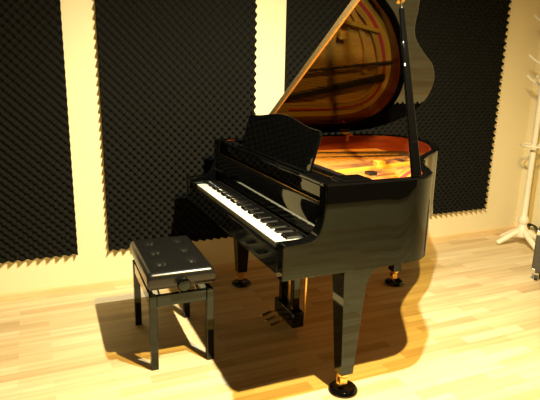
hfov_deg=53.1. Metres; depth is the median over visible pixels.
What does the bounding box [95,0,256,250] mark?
panel
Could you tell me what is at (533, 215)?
wall
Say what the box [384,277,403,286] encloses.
cup
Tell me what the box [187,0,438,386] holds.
grand piano
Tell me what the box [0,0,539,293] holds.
wall
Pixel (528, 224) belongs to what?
coiled cable
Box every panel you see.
[0,0,77,263]
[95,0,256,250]
[284,0,511,214]
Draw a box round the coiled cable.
[527,223,537,230]
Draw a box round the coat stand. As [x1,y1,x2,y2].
[496,15,539,249]
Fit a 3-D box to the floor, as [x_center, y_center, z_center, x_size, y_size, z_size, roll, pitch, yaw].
[-0.253,1.060,1.884,7.245,0.060,3.956,-5,15,-23]
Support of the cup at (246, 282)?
on the floor
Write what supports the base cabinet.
on the floor
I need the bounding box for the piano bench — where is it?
[130,236,215,370]
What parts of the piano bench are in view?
leg, frame rail, leg, seat, frame rail, height knob, leg, frame rail, leg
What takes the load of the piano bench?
on the floor
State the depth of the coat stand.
4.49 m
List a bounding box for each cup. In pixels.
[232,278,250,287]
[328,380,357,397]
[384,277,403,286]
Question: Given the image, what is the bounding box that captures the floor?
[0,233,539,399]
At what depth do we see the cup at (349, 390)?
2.48 m
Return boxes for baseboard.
[0,226,513,301]
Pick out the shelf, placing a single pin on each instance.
(295, 170)
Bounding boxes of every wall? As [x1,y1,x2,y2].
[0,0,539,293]
[515,41,539,232]
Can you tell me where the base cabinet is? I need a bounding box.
[531,227,539,280]
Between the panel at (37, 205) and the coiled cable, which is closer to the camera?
the panel at (37, 205)
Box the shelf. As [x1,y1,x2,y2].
[222,140,339,184]
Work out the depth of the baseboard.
3.60 m
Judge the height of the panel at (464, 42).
2.000 m

